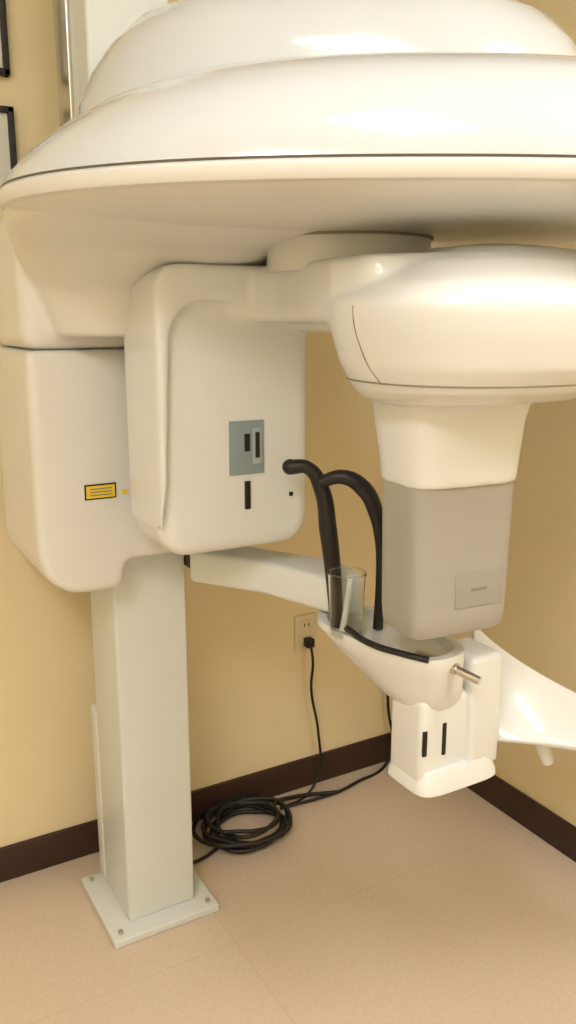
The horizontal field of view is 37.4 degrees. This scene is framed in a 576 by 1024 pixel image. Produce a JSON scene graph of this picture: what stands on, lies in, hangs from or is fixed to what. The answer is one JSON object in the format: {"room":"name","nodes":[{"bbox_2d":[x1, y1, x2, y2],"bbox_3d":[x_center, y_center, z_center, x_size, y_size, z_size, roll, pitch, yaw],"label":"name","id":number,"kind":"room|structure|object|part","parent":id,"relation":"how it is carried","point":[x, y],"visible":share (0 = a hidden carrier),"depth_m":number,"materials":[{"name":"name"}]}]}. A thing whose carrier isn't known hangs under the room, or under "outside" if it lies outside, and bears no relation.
{"room":"radiology room","nodes":[
{"label":"radiology room","id":0,"kind":"room"},
{"bbox_2d":[0,0,434,847],"bbox_3d":[-1.000,-0.345,1.938,3.500,2.800,0.100,-7,15,-29],"label":"wall","id":1,"kind":"structure","parent":0,"point":[250,704],"depth_m":2.51,"materials":[{"name":"yellow paint"}]},
{"bbox_2d":[0,0,9,76],"bbox_3d":[-0.736,-1.099,1.847,0.238,0.250,0.021,-7,15,-29],"label":"picture frame","id":2,"kind":"object","parent":1,"relation":"attached to","point":[4,47],"visible":1,"depth_m":1.91,"materials":[{"name":"black wood"}]},
{"bbox_3d":[-0.736,-0.984,1.873,0.238,0.014,0.021,-7,15,-29],"label":"frame","id":3,"kind":"part","parent":2,"relation":"part of","materials":[{"name":"black wood"}]},
{"bbox_2d":[0,105,16,185],"bbox_3d":[-0.735,-0.814,1.913,0.240,0.205,0.021,-7,15,-29],"label":"picture frame","id":4,"kind":"object","parent":1,"relation":"attached to","point":[8,153],"visible":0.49,"depth_m":1.95,"materials":[{"name":"black wood"}]},
{"bbox_3d":[-0.735,-0.907,1.892,0.240,0.014,0.021,-7,15,-29],"label":"frame","id":5,"kind":"part","parent":4,"relation":"part of","materials":[{"name":"black wood"}]},
{"bbox_3d":[-0.637,-0.826,1.968,0.014,0.205,0.021,-7,15,-29],"label":"frame","id":6,"kind":"part","parent":4,"relation":"part of","materials":[{"name":"black wood"}]},
{"bbox_2d":[0,732,390,882],"bbox_3d":[-0.972,0.982,2.194,3.300,0.100,0.012,-7,15,-29],"label":"baseboard","id":7,"kind":"structure","parent":1,"relation":"attached to","point":[51,849],"depth_m":2.63,"materials":[{"name":"brown wood"}]},
{"bbox_2d":[294,612,316,652],"bbox_3d":[0.056,0.377,2.664,0.080,0.120,0.011,-7,15,-29],"label":"wall outlet","id":8,"kind":"object","parent":1,"relation":"attached to","point":[305,625],"visible":0.89,"depth_m":2.66,"materials":[{"name":"beige plastic"}]},
{"bbox_2d":[301,635,310,645],"bbox_3d":[0.057,0.403,2.668,0.034,0.030,0.005,-7,15,-29],"label":"socket","id":9,"kind":"object","parent":8,"relation":"attached to","point":[302,636],"depth_m":2.66,"materials":[{"name":"beige"}]},
{"bbox_2d":[301,619,310,629],"bbox_3d":[0.057,0.352,2.657,0.034,0.030,0.005,-7,15,-29],"label":"socket","id":10,"kind":"object","parent":8,"relation":"attached to","point":[305,623],"depth_m":2.65,"materials":[{"name":"beige plastic"}]},
{"bbox_2d":[0,760,575,1023],"bbox_3d":[-0.100,1.419,0.745,3.500,0.100,3.700,-7,15,-29],"label":"floor","id":11,"kind":"structure","parent":0,"point":[381,902],"depth_m":2.14,"materials":[{"name":"tile"}]},
{"bbox_2d":[0,0,575,948],"bbox_3d":[0.081,-0.079,1.673,1.549,2.397,1.019,2,13,7],"label":"machine","id":12,"kind":"object","parent":11,"relation":"on","point":[220,185],"visible":1,"depth_m":1.43,"materials":[{"name":"paint"}]},
{"bbox_3d":[-0.368,1.010,2.246,0.280,0.022,0.280,-7,15,-29],"label":"plate","id":13,"kind":"part","parent":12,"relation":"part of","materials":[{"name":"paint"}]},
{"bbox_3d":[-0.234,-0.007,1.977,0.016,0.275,0.070,-7,15,-29],"label":"column rail","id":14,"kind":"part","parent":12,"relation":"part of","materials":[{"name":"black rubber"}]},
{"bbox_3d":[-0.080,-0.125,1.642,0.074,0.104,0.004,-7,15,-29],"label":"control panel","id":15,"kind":"part","parent":12,"relation":"part of","materials":[{"name":"blue"}]},
{"bbox_3d":[-0.059,-0.130,1.649,0.009,0.050,0.003,-7,15,-29],"label":"card lever","id":16,"kind":"part","parent":12,"relation":"part of","materials":[{"name":"black plastic"}]},
{"bbox_3d":[-0.027,0.134,1.845,0.443,0.074,0.133,9,16,34],"label":"patient support arm","id":17,"kind":"part","parent":12,"relation":"part of","materials":[{"name":"paint"}]},
{"bbox_2d":[327,567,366,639],"bbox_3d":[0.112,0.176,1.626,0.075,0.126,0.075,-7,15,-29],"label":"plastic cup","id":18,"kind":"object","parent":12,"relation":"on","point":[346,584],"visible":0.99,"depth_m":1.60,"materials":[{"name":"clear plastic"}]},
{"bbox_3d":[0.169,-0.179,1.547,0.910,0.563,0.550,11,17,39],"label":"rotating gantry arm","id":19,"kind":"part","parent":12,"relation":"part of","materials":[{"name":"white plastic"}]},
{"bbox_3d":[0.153,0.233,1.583,0.056,0.015,0.281,-8,15,-31],"label":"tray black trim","id":20,"kind":"part","parent":12,"relation":"part of","materials":[{"name":"rubber"}]},
{"bbox_2d":[317,605,463,709],"bbox_3d":[0.195,0.288,1.650,0.188,0.128,0.340,-7,15,-29],"label":"tray","id":21,"kind":"object","parent":12,"relation":"on","point":[425,674],"depth_m":1.55,"materials":[{"name":"white plastic"}]},
{"bbox_3d":[0.315,0.287,1.498,0.053,0.027,0.016,10,16,36],"label":"adjust knob","id":22,"kind":"part","parent":12,"relation":"part of","materials":[{"name":"silver metal"}]},
{"bbox_3d":[0.349,0.369,1.648,0.080,0.230,0.105,-7,15,-29],"label":"support post","id":23,"kind":"part","parent":12,"relation":"part of","materials":[{"name":"white plastic"}]},
{"bbox_3d":[0.324,0.129,1.440,0.098,0.062,0.003,-6,14,-24],"label":"name plate","id":24,"kind":"part","parent":12,"relation":"part of","materials":[{"name":"grey plastic"}]},
{"bbox_2d":[192,637,391,863],"bbox_3d":[0.025,0.680,2.574,0.890,0.526,0.287,-7,15,-29],"label":"power cable","id":25,"kind":"object","parent":11,"relation":"on","point":[262,805],"visible":0.95,"depth_m":2.57,"materials":[{"name":"black rubber"}]},
{"bbox_2d":[347,305,575,388],"bbox_3d":[0.315,-0.270,1.357,0.489,0.115,0.346,-7,15,-29],"label":"machine","id":26,"kind":"object","parent":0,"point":[389,346],"depth_m":1.18,"materials":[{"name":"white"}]},
{"bbox_2d":[435,0,575,826],"bbox_3d":[1.373,-0.185,1.247,0.100,2.800,3.500,-7,15,-29],"label":"wall","id":27,"kind":"structure","parent":0,"point":[537,626],"depth_m":2.39,"materials":[{"name":"yellow paint"}]},
{"bbox_2d":[467,775,575,861],"bbox_3d":[1.327,1.138,1.518,0.012,0.100,3.488,-7,15,-29],"label":"baseboard","id":28,"kind":"structure","parent":27,"relation":"attached to","point":[547,825],"depth_m":2.53,"materials":[{"name":"brown wood"}]}
]}

